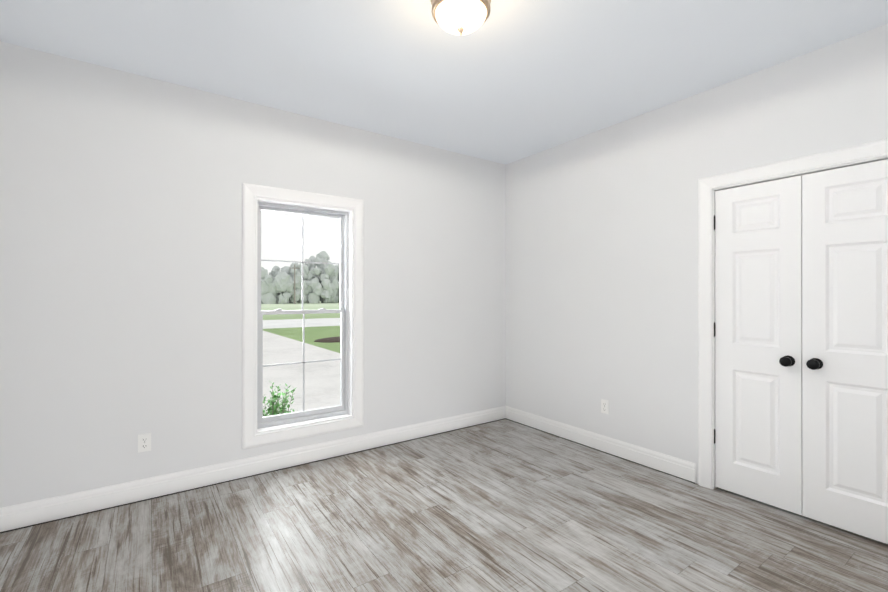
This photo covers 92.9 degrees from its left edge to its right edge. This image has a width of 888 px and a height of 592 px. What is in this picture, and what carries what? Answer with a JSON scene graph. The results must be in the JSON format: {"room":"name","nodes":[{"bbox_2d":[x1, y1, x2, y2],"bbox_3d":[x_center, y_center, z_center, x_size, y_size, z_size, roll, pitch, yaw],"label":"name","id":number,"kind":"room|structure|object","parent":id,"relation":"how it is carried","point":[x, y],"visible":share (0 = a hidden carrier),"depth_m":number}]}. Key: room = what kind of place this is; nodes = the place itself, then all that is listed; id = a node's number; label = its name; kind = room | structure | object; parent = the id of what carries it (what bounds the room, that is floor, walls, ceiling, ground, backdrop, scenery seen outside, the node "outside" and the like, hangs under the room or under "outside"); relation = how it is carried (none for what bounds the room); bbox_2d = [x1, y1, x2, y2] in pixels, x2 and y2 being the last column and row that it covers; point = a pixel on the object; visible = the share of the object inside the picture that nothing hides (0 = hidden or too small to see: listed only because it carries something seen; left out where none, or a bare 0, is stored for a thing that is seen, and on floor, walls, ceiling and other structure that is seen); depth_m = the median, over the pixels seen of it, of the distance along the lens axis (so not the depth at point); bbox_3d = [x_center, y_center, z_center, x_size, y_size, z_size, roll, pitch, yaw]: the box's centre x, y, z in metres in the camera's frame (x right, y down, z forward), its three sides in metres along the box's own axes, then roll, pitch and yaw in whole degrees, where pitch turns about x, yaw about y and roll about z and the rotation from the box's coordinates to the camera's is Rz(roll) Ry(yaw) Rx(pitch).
{"room":"bedroom","nodes":[
{"label":"bedroom","id":0,"kind":"room"},
{"bbox_2d":[0,41,505,507],"bbox_3d":[-0.690,-0.050,3.703,4.900,2.740,0.160,0,0,-35],"label":"wall","id":1,"kind":"structure","parent":0,"point":[120,261],"depth_m":2.82},
{"bbox_2d":[138,433,150,452],"bbox_3d":[-1.935,0.948,2.726,0.070,0.114,0.009,0,0,-35],"label":"outlet","id":2,"kind":"object","parent":1,"relation":"attached to","point":[144,442],"visible":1,"depth_m":2.72},
{"bbox_2d":[0,406,503,532],"bbox_3d":[-0.938,1.251,3.420,3.930,0.137,0.016,0,0,-35],"label":"baseboard","id":3,"kind":"structure","parent":1,"relation":"attached to","point":[30,514],"depth_m":2.94},
{"bbox_2d":[242,183,363,448],"bbox_3d":[-1.121,0.144,3.394,0.945,1.928,0.190,0,0,-35],"label":"window unit","id":4,"kind":"structure","parent":1,"relation":"in","point":[298,416],"depth_m":3.36},
{"bbox_2d":[0,419,887,591],"bbox_3d":[0.396,1.343,2.154,4.900,0.050,3.940,0,0,-35],"label":"floor","id":5,"kind":"structure","parent":0,"point":[504,505],"depth_m":2.32},
{"bbox_2d":[0,0,887,164],"bbox_3d":[0.396,-1.447,2.157,4.900,0.050,3.940,0,0,-35],"label":"ceiling","id":6,"kind":"structure","parent":0,"point":[507,82],"depth_m":2.46},
{"bbox_2d":[430,0,490,34],"bbox_3d":[0.079,-1.322,1.979,0.286,0.201,0.286,0,0,-35],"label":"flush-mount ceiling light","id":7,"kind":"object","parent":6,"relation":"attached to","point":[459,17],"visible":1,"depth_m":1.93},
{"bbox_2d":[506,24,887,483],"bbox_3d":[1.801,-0.051,3.043,0.120,2.740,3.780,0,0,-35],"label":"wall","id":8,"kind":"structure","parent":0,"point":[601,263],"depth_m":3.30},
{"bbox_2d":[504,406,695,483],"bbox_3d":[1.224,1.251,3.746,0.016,0.137,1.903,0,0,-35],"label":"baseboard","id":9,"kind":"structure","parent":8,"relation":"attached to","point":[673,466],"depth_m":3.51},
{"bbox_2d":[601,399,608,413],"bbox_3d":[1.358,0.934,3.562,0.009,0.114,0.070,0,0,-35],"label":"outlet","id":10,"kind":"object","parent":8,"relation":"attached to","point":[605,406],"visible":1,"depth_m":3.56},
{"bbox_2d":[714,215,714,443],"bbox_3d":[1.860,0.229,2.893,0.044,1.564,0.014,0,0,-35],"label":"closet door hinge","id":11,"kind":"object","parent":8,"relation":"attached to","point":[714,329],"visible":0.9,"depth_m":2.88},
{"bbox_2d":[715,175,801,514],"bbox_3d":[1.974,0.293,2.685,0.105,2.019,0.465,0,0,-35],"label":"closet door","id":12,"kind":"structure","parent":8,"relation":"in","point":[758,341],"depth_m":2.68},
{"bbox_2d":[698,139,887,488],"bbox_3d":[2.153,0.250,2.524,0.141,2.137,1.128,0,0,-35],"label":"door frame","id":13,"kind":"structure","parent":8,"relation":"attached to","point":[841,156],"depth_m":2.88},
{"bbox_2d":[802,159,887,543],"bbox_3d":[2.243,0.292,2.301,0.105,2.019,0.465,0,0,-35],"label":"closet door","id":14,"kind":"structure","parent":8,"relation":"in","point":[844,348],"depth_m":2.35},
{"label":"outside","id":15,"kind":"structure","parent":0,"visible":0},
{"bbox_2d":[261,301,339,352],"bbox_3d":[-12.560,1.826,93.095,240.000,0.200,159.820,0,0,-35],"label":"lawn","id":16,"kind":"structure","parent":15,"point":[316,332],"depth_m":21.98},
{"bbox_2d":[293,264,299,303],"bbox_3d":[-31.946,-2.527,90.267,2.200,8.500,0.340,0,0,-35],"label":"utility pole","id":17,"kind":"object","parent":16,"relation":"on","point":[294,268],"depth_m":90.14},
{"bbox_2d":[261,251,338,303],"bbox_3d":[-27.608,-3.825,104.271,96.192,14.503,12.920,0,0,-35],"label":"tree","id":18,"kind":"object","parent":16,"relation":"on","point":[312,272],"depth_m":97.86},
{"bbox_2d":[263,331,339,415],"bbox_3d":[-10.495,1.639,9.369,15.238,0.075,17.288,0,0,-35],"label":"driveway","id":19,"kind":"structure","parent":16,"relation":"on","point":[278,352],"depth_m":8.71},
{"bbox_2d":[263,318,339,328],"bbox_3d":[20.215,1.685,46.349,240.000,0.070,8.000,0,0,-35],"label":"road","id":20,"kind":"structure","parent":16,"relation":"on","point":[297,323],"depth_m":24.92},
{"bbox_2d":[314,320,339,342],"bbox_3d":[-3.745,1.117,15.644,2.166,1.273,1.504,0,0,-35],"label":"mulch bed","id":21,"kind":"object","parent":16,"relation":"on","point":[330,340],"depth_m":15.02},
{"bbox_3d":[-5.093,1.612,1.664,15.250,0.050,1.500,0,0,-35],"label":"ground","id":22,"kind":"structure","parent":0,"visible":0},
{"bbox_2d":[263,382,295,416],"bbox_3d":[-1.641,1.213,4.097,0.429,0.819,0.479,0,0,-35],"label":"bush","id":23,"kind":"object","parent":22,"relation":"on","point":[274,408],"depth_m":4.04}
]}

